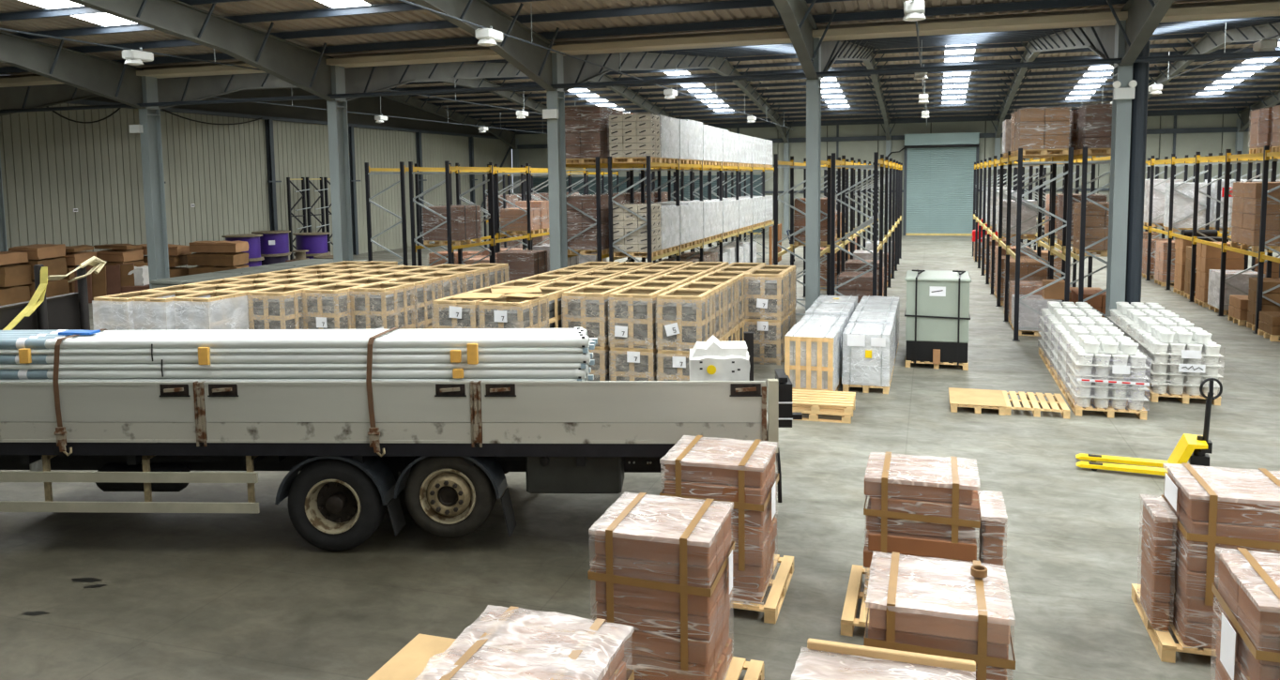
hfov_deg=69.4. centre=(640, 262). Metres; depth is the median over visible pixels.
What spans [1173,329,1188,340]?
pail
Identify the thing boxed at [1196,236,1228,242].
bundle
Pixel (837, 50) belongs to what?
rafter
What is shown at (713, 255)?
load
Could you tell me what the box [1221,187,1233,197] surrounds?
fire sign
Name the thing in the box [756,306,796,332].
crate
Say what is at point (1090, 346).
pail
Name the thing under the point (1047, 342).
board
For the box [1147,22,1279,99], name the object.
rafter
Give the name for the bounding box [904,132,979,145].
hood
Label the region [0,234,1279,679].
floor
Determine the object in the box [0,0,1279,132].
ceiling
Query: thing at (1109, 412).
pallet
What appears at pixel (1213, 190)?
load
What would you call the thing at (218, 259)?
cardboard box
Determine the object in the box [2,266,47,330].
sling
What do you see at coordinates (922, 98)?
light
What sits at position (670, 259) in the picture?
load
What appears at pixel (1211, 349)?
pail
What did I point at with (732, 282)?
crate
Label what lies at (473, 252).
load
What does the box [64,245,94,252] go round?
cardboard box
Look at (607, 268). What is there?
crate
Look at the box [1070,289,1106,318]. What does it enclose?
load
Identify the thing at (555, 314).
crate
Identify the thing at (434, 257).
load
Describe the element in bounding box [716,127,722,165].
load
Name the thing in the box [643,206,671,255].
load
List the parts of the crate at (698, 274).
rail, rail, rail, rail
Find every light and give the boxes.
[121,46,153,65]
[374,113,387,122]
[475,26,502,45]
[478,125,487,133]
[516,108,528,119]
[663,87,677,99]
[746,114,756,122]
[902,0,926,21]
[914,72,928,79]
[918,93,929,103]
[920,110,929,118]
[1148,82,1162,94]
[1252,36,1278,51]
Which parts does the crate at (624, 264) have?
rail, rail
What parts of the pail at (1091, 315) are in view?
lid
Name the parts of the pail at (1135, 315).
lid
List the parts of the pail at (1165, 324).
lid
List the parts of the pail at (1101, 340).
lid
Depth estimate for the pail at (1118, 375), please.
15.11 m
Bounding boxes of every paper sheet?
[1112,365,1130,374]
[1178,364,1205,373]
[1181,350,1201,359]
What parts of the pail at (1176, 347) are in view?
lid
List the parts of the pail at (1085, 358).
lid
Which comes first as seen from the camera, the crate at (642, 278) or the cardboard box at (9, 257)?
the crate at (642, 278)
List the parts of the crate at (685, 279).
rail, rail, rail, rail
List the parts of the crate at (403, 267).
rail, rail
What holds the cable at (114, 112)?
attached to the wall at (67, 182)
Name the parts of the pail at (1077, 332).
lid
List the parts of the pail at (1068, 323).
lid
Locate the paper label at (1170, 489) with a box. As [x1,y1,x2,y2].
[1164,473,1177,511]
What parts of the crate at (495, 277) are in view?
rail, rail, corner post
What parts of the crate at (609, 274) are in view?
rail, rail, rail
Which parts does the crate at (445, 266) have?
rail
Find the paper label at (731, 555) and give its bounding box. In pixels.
[729,549,732,594]
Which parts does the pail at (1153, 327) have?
lid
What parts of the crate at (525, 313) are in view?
corner post, rail, rail, corner post, rail, corner post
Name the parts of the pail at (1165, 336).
lid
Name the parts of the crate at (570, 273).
rail, rail, rail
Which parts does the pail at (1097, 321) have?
lid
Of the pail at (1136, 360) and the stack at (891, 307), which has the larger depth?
the stack at (891, 307)
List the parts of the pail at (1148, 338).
lid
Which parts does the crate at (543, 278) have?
rail, rail, rail, rail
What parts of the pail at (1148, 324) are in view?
lid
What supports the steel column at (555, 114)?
on the floor
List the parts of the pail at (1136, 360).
lid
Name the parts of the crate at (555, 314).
corner post, rail, rail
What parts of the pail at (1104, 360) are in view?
lid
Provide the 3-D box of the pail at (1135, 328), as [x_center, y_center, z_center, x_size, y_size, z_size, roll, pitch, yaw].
[9.625,1.341,17.770,0.244,0.171,0.248,0,5,4]
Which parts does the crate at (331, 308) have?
corner post, rail, rail, corner post, rail, rail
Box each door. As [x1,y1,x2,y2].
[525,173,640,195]
[650,172,762,234]
[887,132,979,235]
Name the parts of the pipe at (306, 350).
plate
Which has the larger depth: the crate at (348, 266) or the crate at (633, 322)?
the crate at (348, 266)
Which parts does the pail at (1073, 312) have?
lid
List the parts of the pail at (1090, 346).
lid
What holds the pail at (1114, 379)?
on the board at (1110, 386)
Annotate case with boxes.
[149,272,240,289]
[186,273,258,284]
[216,265,293,274]
[249,265,310,274]
[267,259,333,266]
[302,259,368,265]
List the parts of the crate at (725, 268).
rail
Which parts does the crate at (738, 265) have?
rail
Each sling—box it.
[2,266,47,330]
[47,256,106,282]
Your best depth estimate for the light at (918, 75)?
26.09 m
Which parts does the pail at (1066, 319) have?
lid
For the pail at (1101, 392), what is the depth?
15.21 m
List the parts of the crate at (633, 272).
rail, rail, rail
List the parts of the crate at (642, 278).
rail, rail, rail, rail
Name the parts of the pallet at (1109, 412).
board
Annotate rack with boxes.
[364,161,549,266]
[408,160,587,265]
[482,170,618,248]
[565,156,746,262]
[608,155,774,262]
[773,153,868,315]
[830,152,902,304]
[972,147,1073,341]
[1004,146,1110,317]
[1142,145,1279,334]
[1153,151,1279,277]
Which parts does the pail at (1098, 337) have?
lid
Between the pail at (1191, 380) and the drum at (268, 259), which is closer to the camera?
the pail at (1191, 380)
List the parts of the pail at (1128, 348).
lid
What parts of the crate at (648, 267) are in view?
rail, rail, rail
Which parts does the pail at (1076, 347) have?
lid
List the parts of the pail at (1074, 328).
lid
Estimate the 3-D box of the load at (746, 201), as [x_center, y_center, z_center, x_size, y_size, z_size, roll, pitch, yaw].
[3.778,-1.995,38.104,1.273,1.293,0.993,1,5,17]
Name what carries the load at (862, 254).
on the floor
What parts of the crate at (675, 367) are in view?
corner post, rail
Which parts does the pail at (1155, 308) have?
lid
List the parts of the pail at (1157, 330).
lid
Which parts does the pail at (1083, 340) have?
lid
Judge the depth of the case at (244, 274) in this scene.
26.72 m
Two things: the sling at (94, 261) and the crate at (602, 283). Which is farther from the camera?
the crate at (602, 283)
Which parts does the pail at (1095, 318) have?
lid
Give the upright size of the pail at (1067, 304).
0.171 m
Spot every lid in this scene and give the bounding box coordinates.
[452,293,503,298]
[490,287,541,293]
[502,292,544,298]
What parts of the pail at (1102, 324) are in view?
lid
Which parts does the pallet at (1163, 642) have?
board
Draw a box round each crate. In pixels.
[91,290,175,330]
[130,290,210,330]
[142,284,215,296]
[173,290,249,330]
[180,284,248,297]
[187,278,253,289]
[217,284,286,324]
[219,278,285,290]
[226,274,287,284]
[247,286,317,329]
[258,274,317,284]
[258,278,319,293]
[259,269,317,278]
[286,279,350,291]
[289,269,346,278]
[290,264,345,274]
[293,274,351,279]
[301,283,367,329]
[320,274,377,280]
[321,265,373,274]
[322,260,370,269]
[323,269,379,274]
[336,277,396,290]
[348,260,397,265]
[349,282,416,329]
[351,270,407,275]
[352,264,401,269]
[370,273,421,282]
[379,265,427,270]
[382,276,442,329]
[396,268,445,274]
[411,272,466,308]
[418,322,434,329]
[422,264,470,269]
[431,293,492,328]
[435,267,489,301]
[459,263,509,286]
[463,286,527,304]
[477,294,548,328]
[492,280,549,294]
[507,287,569,328]
[515,274,569,282]
[534,281,590,300]
[537,270,587,276]
[554,275,609,284]
[556,265,604,272]
[561,286,622,347]
[574,271,624,277]
[575,261,619,267]
[585,280,639,296]
[587,341,610,380]
[592,266,639,273]
[603,274,655,282]
[608,287,668,349]
[609,261,653,268]
[609,343,666,380]
[620,269,669,276]
[629,281,683,294]
[636,265,681,272]
[644,275,696,284]
[650,260,692,267]
[655,289,716,350]
[655,348,690,380]
[660,270,708,278]
[673,282,729,338]
[675,265,718,273]
[682,332,728,350]
[687,261,728,268]
[688,276,739,331]
[701,271,749,322]
[715,266,756,288]
[725,262,765,269]
[727,323,738,341]
[738,317,748,341]
[743,269,790,319]
[744,313,789,365]
[754,264,796,312]
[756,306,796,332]
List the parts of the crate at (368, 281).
rail, rail, rail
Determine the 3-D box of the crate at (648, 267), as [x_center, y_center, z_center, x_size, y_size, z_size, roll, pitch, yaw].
[0.449,0.597,21.531,0.827,0.968,1.084,1,5,17]
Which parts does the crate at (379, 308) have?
corner post, rail, rail, corner post, rail, rail, corner post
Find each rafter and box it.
[0,30,145,108]
[0,83,517,149]
[67,0,335,100]
[156,72,547,113]
[344,60,681,119]
[410,0,559,91]
[563,50,793,142]
[770,0,837,79]
[821,39,899,140]
[988,25,1114,137]
[1106,0,1173,65]
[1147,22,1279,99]
[1234,90,1279,132]
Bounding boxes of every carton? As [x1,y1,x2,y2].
[74,266,92,303]
[91,266,106,300]
[104,265,121,295]
[116,264,134,286]
[134,262,147,266]
[1041,279,1065,300]
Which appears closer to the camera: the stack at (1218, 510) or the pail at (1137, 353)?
the stack at (1218, 510)
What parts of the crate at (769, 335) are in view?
corner post, rail, corner post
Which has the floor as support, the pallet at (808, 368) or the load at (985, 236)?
the load at (985, 236)
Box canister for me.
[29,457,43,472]
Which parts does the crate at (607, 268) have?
rail, rail, rail, rail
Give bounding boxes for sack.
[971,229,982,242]
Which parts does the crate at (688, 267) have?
rail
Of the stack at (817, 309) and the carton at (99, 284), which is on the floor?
the carton at (99, 284)
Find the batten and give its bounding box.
[807,639,975,671]
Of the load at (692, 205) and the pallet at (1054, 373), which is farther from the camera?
the load at (692, 205)
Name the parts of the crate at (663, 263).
rail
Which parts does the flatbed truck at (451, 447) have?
headboard, guard rail, guard rail, air tank, latch handle, post, latch handle, chassis rail, edge rail, latch handle, post, latch handle, plate, latch handle, tail post, bumper leg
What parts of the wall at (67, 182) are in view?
panel, wall post, eave rail, wall post, wall post, wall post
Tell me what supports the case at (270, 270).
on the floor
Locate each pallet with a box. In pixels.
[724,656,764,679]
[730,554,793,624]
[784,336,833,391]
[792,389,855,414]
[792,404,854,424]
[840,564,870,637]
[842,378,891,394]
[905,360,968,370]
[950,404,1005,415]
[1002,390,1070,418]
[1038,348,1047,363]
[1044,357,1053,374]
[1051,367,1061,386]
[1058,380,1069,399]
[1066,393,1147,420]
[1131,583,1217,663]
[1144,381,1221,405]
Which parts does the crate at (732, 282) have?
rail, rail, rail, corner post, rail, corner post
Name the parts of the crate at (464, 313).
corner post, rail, rail, corner post, rail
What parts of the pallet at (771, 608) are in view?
board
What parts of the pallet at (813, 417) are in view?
board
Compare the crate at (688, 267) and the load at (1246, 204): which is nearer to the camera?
the crate at (688, 267)
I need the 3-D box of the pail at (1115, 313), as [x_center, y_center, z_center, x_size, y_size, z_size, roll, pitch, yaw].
[10.221,1.163,19.660,0.244,0.171,0.248,0,5,12]
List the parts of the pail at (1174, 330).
lid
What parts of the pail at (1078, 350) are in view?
lid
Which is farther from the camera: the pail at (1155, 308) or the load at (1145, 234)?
the load at (1145, 234)
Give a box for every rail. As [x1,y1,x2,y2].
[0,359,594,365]
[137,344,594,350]
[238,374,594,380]
[589,337,597,343]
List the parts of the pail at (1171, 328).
lid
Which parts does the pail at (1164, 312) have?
lid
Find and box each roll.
[970,564,987,578]
[1180,229,1218,237]
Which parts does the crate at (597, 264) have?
rail, rail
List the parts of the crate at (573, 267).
rail, rail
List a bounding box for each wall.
[0,75,512,268]
[510,110,1279,236]
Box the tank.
[904,269,971,365]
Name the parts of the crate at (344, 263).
rail, rail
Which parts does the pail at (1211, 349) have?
lid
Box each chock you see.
[18,348,31,364]
[198,347,210,365]
[450,350,461,363]
[452,368,463,379]
[466,343,478,365]
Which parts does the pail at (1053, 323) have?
lid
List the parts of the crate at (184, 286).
rail, rail, rail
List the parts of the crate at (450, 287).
rail, corner post, rail, rail, corner post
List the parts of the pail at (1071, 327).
lid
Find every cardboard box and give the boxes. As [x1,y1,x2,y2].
[0,250,28,265]
[0,264,31,287]
[0,285,30,305]
[8,243,66,259]
[11,257,66,280]
[16,278,69,300]
[60,251,97,265]
[63,264,91,282]
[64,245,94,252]
[68,282,75,293]
[94,243,142,249]
[96,249,143,262]
[105,260,143,265]
[136,255,187,267]
[138,243,190,256]
[168,267,188,277]
[186,252,248,266]
[188,240,248,252]
[188,264,248,274]
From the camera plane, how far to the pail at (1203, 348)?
16.17 m
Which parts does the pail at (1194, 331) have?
lid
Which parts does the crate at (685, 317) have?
corner post, rail, rail, rail, corner post, rail, corner post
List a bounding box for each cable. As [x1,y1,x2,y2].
[46,106,121,123]
[161,108,262,124]
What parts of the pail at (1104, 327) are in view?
lid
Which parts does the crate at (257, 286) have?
rail, rail, rail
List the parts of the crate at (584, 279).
rail, rail, rail, rail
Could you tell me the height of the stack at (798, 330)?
1.040 m
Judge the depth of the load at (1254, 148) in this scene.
23.49 m
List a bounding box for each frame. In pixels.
[286,177,311,259]
[305,177,330,243]
[323,177,333,251]
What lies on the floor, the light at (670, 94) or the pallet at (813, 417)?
the pallet at (813, 417)
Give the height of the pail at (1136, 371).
0.171 m
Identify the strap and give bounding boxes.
[52,328,107,457]
[365,327,399,457]
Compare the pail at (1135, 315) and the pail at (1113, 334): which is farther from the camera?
the pail at (1135, 315)
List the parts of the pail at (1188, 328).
lid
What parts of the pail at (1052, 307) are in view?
lid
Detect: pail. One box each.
[1045,313,1054,322]
[1047,301,1059,309]
[1048,303,1061,311]
[1050,304,1063,314]
[1050,320,1058,329]
[1051,321,1062,331]
[1053,308,1066,317]
[1055,310,1068,319]
[1055,326,1064,335]
[1056,328,1066,337]
[1057,312,1070,321]
[1059,330,1069,340]
[1061,316,1075,325]
[1061,333,1070,344]
[1063,303,1075,308]
[1063,318,1077,328]
[1064,335,1074,346]
[1065,304,1078,311]
[1065,320,1079,331]
[1065,338,1075,349]
[1066,340,1079,351]
[1067,308,1081,316]
[1068,324,1082,335]
[1069,344,1082,355]
[1070,310,1083,317]
[1071,327,1086,338]
[1072,312,1086,319]
[1072,346,1084,357]
[1074,330,1089,341]
[1074,349,1085,361]
[1075,302,1087,308]
[1075,396,1091,407]
[1076,317,1090,325]
[1076,386,1091,396]
[1077,304,1090,309]
[1077,351,1094,365]
[1077,365,1092,375]
[1077,376,1092,386]
[1078,335,1094,346]
[1079,305,1092,311]
[1079,319,1093,325]
[1081,320,1096,331]
[1081,337,1097,349]
[1083,309,1097,317]
[1083,340,1099,353]
[1085,311,1099,317]
[1085,325,1100,335]
[1088,313,1102,321]
[1088,328,1104,335]
[1090,330,1106,338]
[1093,317,1107,325]
[1093,350,1103,362]
[1093,387,1109,397]
[1093,397,1109,408]
[1094,352,1111,365]
[1094,377,1110,386]
[1095,319,1109,326]
[1095,365,1110,376]
[1096,335,1112,347]
[1098,321,1112,328]
[1098,338,1115,350]
[1101,341,1118,353]
[1102,326,1117,335]
[1105,328,1121,335]
[1108,331,1124,342]
[1110,350,1125,362]
[1111,388,1127,398]
[1111,398,1127,409]
[1112,310,1119,319]
[1112,353,1128,365]
[1112,373,1127,377]
[1112,378,1127,387]
[1113,312,1122,321]
[1114,335,1130,348]
[1115,302,1128,310]
[1116,314,1127,323]
[1117,339,1134,350]
[1118,304,1131,312]
[1119,317,1130,326]
[1121,305,1134,315]
[1121,342,1138,354]
[1122,319,1132,327]
[1124,320,1133,330]
[1126,308,1140,318]
[1127,322,1139,332]
[1127,351,1142,363]
[1127,399,1143,410]
[1128,389,1144,399]
[1129,311,1143,320]
[1129,324,1141,335]
[1129,354,1146,366]
[1129,367,1145,378]
[1129,378,1146,388]
[1130,302,1143,308]
[1132,313,1146,322]
[1133,304,1146,309]
[1133,327,1142,336]
[1136,305,1150,311]
[1136,329,1145,339]
[1137,317,1152,327]
[1138,331,1151,342]
[1141,319,1156,329]
[1142,309,1156,313]
[1142,334,1153,345]
[1144,311,1158,317]
[1144,321,1159,332]
[1145,302,1158,306]
[1145,336,1157,348]
[1148,304,1161,309]
[1148,313,1162,319]
[1149,339,1159,350]
[1150,325,1166,336]
[1151,305,1164,312]
[1152,341,1168,353]
[1152,364,1167,373]
[1152,374,1167,383]
[1152,384,1167,394]
[1153,353,1169,364]
[1154,317,1169,321]
[1155,328,1170,339]
[1157,309,1171,314]
[1158,320,1173,326]
[1158,331,1174,342]
[1160,311,1174,318]
[1161,321,1176,329]
[1164,314,1179,319]
[1167,339,1177,350]
[1168,384,1184,395]
[1169,326,1185,332]
[1169,354,1184,364]
[1169,365,1183,374]
[1169,375,1185,384]
[1170,342,1186,354]
[1171,318,1185,322]
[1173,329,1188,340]
[1174,320,1189,326]
[1176,332,1192,343]
[1178,322,1194,330]
[1185,385,1200,396]
[1186,327,1203,332]
[1186,343,1203,350]
[1186,376,1202,385]
[1187,355,1202,365]
[1187,372,1200,375]
[1190,329,1206,340]
[1195,332,1212,344]
[1200,341,1216,352]
[1202,376,1218,386]
[1203,343,1220,355]
[1203,356,1219,365]
[1203,366,1219,376]
[1203,386,1218,396]
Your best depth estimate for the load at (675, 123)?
27.22 m
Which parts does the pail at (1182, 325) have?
lid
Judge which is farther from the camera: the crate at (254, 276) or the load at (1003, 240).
the load at (1003, 240)
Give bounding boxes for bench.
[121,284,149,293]
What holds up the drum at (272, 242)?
on the drum
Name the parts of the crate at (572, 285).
rail, rail, rail, rail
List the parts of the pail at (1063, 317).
lid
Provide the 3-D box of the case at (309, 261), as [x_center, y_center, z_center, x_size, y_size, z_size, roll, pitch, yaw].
[-11.572,0.620,31.929,1.160,1.300,2.362,1,5,17]
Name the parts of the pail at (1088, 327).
lid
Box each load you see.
[421,204,481,245]
[427,251,467,266]
[462,255,489,259]
[462,257,497,264]
[467,250,482,256]
[482,247,506,255]
[486,195,517,220]
[496,249,548,281]
[499,208,540,234]
[500,233,522,248]
[500,248,527,252]
[512,194,539,201]
[515,200,549,232]
[532,230,549,245]
[532,243,579,272]
[533,192,548,200]
[564,106,610,164]
[566,192,579,196]
[566,195,613,255]
[578,195,625,204]
[579,252,606,263]
[588,107,624,165]
[600,193,640,204]
[608,113,660,163]
[612,192,654,203]
[612,203,662,257]
[624,115,670,164]
[634,191,668,202]
[636,117,679,164]
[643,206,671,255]
[655,201,696,246]
[657,258,698,262]
[660,204,688,249]
[660,205,680,252]
[671,254,710,261]
[679,119,688,164]
[679,200,703,244]
[681,119,696,164]
[681,252,718,261]
[692,200,722,238]
[693,199,729,236]
[694,121,702,164]
[702,124,710,165]
[702,201,711,242]
[703,246,734,264]
[709,125,716,165]
[709,201,716,240]
[715,198,748,230]
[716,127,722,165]
[716,198,744,231]
[717,252,727,261]
[722,128,729,166]
[722,242,748,262]
[723,198,752,228]
[724,131,733,166]
[724,246,743,262]
[728,200,733,235]
[729,199,739,233]
[732,132,738,166]
[732,197,761,226]
[733,241,756,262]
[738,134,744,167]
[739,135,748,167]
[741,196,769,224]
[747,136,752,167]
[752,137,757,167]
[752,197,757,228]
[755,137,761,167]
[755,195,772,223]
[761,138,764,167]
[761,197,764,225]
[764,139,769,167]
[767,139,772,167]
[793,198,831,246]
[820,247,845,290]
[835,211,841,238]
[835,237,856,250]
[838,271,877,303]
[845,259,879,296]
[853,250,883,296]
[865,241,891,277]
[882,267,883,296]
[973,242,982,261]
[981,186,1012,224]
[984,236,1005,274]
[985,238,1015,282]
[986,190,1017,228]
[989,248,995,290]
[993,245,1032,297]
[996,199,1036,239]
[996,256,1031,305]
[1002,119,1049,158]
[1003,259,1049,309]
[1008,111,1058,157]
[1008,280,1042,328]
[1011,294,1062,336]
[1015,106,1071,156]
[1032,250,1071,281]
[1044,193,1079,239]
[1056,193,1107,246]
[1067,109,1111,155]
[1068,287,1101,302]
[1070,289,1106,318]
[1071,202,1109,257]
[1076,104,1112,154]
[1142,231,1158,239]
[1142,238,1174,278]
[1143,179,1183,227]
[1153,240,1175,287]
[1163,182,1206,232]
[1173,237,1191,295]
[1183,245,1196,301]
[1194,242,1244,307]
[1204,179,1247,231]
[1207,269,1264,315]
[1227,294,1249,325]
[1230,181,1279,252]
[1240,179,1279,182]
[1246,277,1279,330]
[1248,109,1262,153]
[1254,258,1279,278]
[1257,107,1276,152]
[1257,311,1279,341]
[1271,106,1279,152]
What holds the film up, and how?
on the pallet at (1109, 412)
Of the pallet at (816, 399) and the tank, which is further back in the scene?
the tank
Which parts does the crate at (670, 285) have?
rail, rail, rail, rail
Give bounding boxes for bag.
[58,330,100,335]
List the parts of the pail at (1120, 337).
lid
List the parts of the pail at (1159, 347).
lid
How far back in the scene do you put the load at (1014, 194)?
33.99 m
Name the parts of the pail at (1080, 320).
lid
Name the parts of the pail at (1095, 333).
lid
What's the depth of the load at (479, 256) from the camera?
36.96 m
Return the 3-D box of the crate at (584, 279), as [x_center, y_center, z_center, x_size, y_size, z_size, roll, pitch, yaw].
[-1.198,0.816,19.334,0.827,0.968,1.084,1,5,17]
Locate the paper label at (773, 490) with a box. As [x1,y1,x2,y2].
[771,481,776,520]
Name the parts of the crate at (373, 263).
rail, rail, rail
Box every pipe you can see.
[0,327,583,332]
[0,329,587,335]
[0,331,585,336]
[0,333,586,338]
[0,335,589,350]
[0,347,588,354]
[0,350,590,364]
[0,363,586,369]
[0,367,585,379]
[0,379,582,382]
[585,365,589,376]
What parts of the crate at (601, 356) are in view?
corner post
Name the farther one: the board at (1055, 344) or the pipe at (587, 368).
the board at (1055, 344)
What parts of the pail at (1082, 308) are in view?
lid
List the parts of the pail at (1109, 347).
lid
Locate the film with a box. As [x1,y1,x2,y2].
[1066,357,1150,411]
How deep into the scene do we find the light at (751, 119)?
45.74 m
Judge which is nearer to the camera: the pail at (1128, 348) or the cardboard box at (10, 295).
the pail at (1128, 348)
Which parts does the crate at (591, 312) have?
corner post, rail, rail, rail, corner post, rail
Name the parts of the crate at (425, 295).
rail, rail, corner post, rail, rail, corner post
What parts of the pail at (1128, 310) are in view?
lid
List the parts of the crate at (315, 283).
rail, rail, rail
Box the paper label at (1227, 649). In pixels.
[1219,612,1235,679]
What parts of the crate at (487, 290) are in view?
rail, rail, rail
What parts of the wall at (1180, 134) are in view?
wall rail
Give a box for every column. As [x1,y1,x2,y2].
[0,153,7,251]
[128,76,169,289]
[326,65,353,262]
[542,52,567,271]
[805,37,821,314]
[1105,20,1137,324]
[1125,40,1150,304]
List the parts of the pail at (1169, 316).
lid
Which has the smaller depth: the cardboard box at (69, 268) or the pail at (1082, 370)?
the pail at (1082, 370)
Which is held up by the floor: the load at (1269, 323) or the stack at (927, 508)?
the load at (1269, 323)
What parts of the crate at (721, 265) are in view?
rail, rail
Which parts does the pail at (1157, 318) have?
lid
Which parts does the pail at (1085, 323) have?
lid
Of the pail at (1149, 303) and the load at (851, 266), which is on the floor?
the load at (851, 266)
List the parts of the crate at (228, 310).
rail, rail, rail, rail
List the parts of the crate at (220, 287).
rail, rail, rail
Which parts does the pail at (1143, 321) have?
lid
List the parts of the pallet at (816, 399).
board, board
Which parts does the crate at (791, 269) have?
rail, corner post, corner post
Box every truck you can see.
[0,264,802,551]
[1075,378,1222,475]
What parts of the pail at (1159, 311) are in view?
lid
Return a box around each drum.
[221,233,263,259]
[243,258,264,267]
[251,230,291,255]
[260,254,290,265]
[291,249,309,260]
[292,232,330,255]
[293,253,330,259]
[313,255,333,259]
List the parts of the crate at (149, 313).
rail, rail, rail, rail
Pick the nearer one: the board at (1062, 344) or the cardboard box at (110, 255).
the board at (1062, 344)
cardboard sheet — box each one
[367,634,459,679]
[948,387,1006,407]
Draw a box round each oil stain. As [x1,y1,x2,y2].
[21,610,49,615]
[71,578,102,582]
[82,584,107,588]
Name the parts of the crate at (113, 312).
rail, rail, rail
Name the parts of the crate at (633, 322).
corner post, rail, rail, rail, corner post, rail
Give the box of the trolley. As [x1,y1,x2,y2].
[786,229,794,261]
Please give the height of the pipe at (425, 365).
0.057 m
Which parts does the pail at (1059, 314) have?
lid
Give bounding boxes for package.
[687,335,751,380]
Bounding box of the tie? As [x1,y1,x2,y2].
[151,344,152,361]
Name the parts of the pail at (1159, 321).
lid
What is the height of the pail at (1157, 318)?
0.171 m
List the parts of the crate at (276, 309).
corner post, rail, rail, corner post, rail, rail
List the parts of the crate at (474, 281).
rail, rail, rail, corner post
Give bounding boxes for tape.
[1076,378,1149,385]
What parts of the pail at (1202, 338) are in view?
lid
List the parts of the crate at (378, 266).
rail, rail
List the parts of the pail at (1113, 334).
lid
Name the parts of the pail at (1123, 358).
lid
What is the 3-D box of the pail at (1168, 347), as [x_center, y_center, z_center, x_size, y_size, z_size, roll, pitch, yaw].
[9.451,1.471,16.358,0.244,0.171,0.248,-5,7,-40]
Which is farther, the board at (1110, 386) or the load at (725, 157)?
the load at (725, 157)
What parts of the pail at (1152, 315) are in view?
lid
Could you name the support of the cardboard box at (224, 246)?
on the cardboard box at (218, 259)
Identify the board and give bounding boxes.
[769,226,772,265]
[777,223,781,261]
[1038,332,1048,340]
[1038,339,1047,349]
[1044,332,1054,341]
[1044,340,1054,350]
[1044,349,1053,358]
[1045,323,1055,332]
[1050,358,1061,369]
[1051,332,1062,342]
[1051,341,1062,350]
[1051,350,1062,360]
[1057,369,1068,382]
[1058,341,1070,352]
[1058,350,1071,363]
[1058,360,1070,372]
[1066,352,1150,368]
[1066,363,1149,379]
[1066,372,1148,390]
[1066,382,1148,400]
[1106,316,1120,324]
[1112,324,1126,333]
[1116,324,1131,333]
[1123,333,1137,342]
[1127,333,1143,343]
[1134,342,1150,352]
[1140,343,1223,356]
[1142,352,1222,366]
[1144,362,1222,377]
[1144,371,1219,387]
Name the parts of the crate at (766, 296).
corner post, rail, rail, corner post, corner post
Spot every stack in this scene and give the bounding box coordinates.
[416,606,633,679]
[587,492,734,679]
[659,435,778,605]
[784,323,840,391]
[792,655,976,679]
[796,314,847,377]
[805,303,853,323]
[813,294,857,312]
[841,321,892,386]
[848,310,895,368]
[853,302,898,354]
[860,295,899,347]
[863,451,980,603]
[863,551,1015,679]
[976,490,1007,572]
[1138,497,1177,631]
[1161,462,1279,649]
[1211,548,1279,679]
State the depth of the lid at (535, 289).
17.16 m
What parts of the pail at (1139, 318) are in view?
lid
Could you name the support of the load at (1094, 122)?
on the rack at (1085, 161)
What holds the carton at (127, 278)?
on the floor
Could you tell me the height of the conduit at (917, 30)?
0.917 m
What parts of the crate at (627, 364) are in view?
corner post, rail, corner post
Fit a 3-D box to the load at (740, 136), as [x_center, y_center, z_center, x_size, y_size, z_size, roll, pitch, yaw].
[3.454,-4.486,36.958,1.278,1.290,0.991,1,5,17]
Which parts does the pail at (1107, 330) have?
lid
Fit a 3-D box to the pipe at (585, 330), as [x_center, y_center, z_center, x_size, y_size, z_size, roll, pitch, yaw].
[-4.021,0.825,10.350,6.882,0.132,0.134,0,5,3]
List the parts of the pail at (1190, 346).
lid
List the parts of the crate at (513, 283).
rail, rail, rail, rail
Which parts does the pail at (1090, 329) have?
lid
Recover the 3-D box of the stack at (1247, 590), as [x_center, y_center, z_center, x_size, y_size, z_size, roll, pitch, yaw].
[4.436,2.669,6.095,0.948,1.185,0.958,1,5,17]
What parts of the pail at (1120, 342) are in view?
lid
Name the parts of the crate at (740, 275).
rail, rail, corner post, rail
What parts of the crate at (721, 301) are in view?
rail, rail, rail, corner post, rail, corner post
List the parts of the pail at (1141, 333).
lid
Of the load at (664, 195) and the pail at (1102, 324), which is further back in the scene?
the load at (664, 195)
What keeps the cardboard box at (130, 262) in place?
on the cardboard box
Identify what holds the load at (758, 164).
on the rack at (647, 167)
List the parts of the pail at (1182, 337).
lid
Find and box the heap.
[128,265,149,286]
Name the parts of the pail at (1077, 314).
lid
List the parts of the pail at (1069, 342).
lid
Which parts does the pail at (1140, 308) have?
lid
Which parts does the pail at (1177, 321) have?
lid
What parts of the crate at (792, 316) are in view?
corner post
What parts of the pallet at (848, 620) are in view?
board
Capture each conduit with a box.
[0,28,575,114]
[213,87,547,134]
[397,0,794,130]
[914,20,927,126]
[1065,22,1279,106]
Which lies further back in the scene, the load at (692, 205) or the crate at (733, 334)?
the load at (692, 205)
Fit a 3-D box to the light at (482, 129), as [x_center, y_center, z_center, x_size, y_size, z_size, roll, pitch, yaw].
[-8.848,-7.549,52.196,0.400,0.430,0.625,1,5,17]
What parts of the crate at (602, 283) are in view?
rail, rail, rail, rail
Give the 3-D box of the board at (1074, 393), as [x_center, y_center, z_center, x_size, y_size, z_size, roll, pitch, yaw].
[7.885,2.181,15.647,1.090,0.006,1.090,1,5,17]
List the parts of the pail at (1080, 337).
lid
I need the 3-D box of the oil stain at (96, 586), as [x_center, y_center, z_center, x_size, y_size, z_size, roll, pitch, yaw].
[-5.460,3.244,9.266,0.249,0.001,0.080,-2,5,-11]

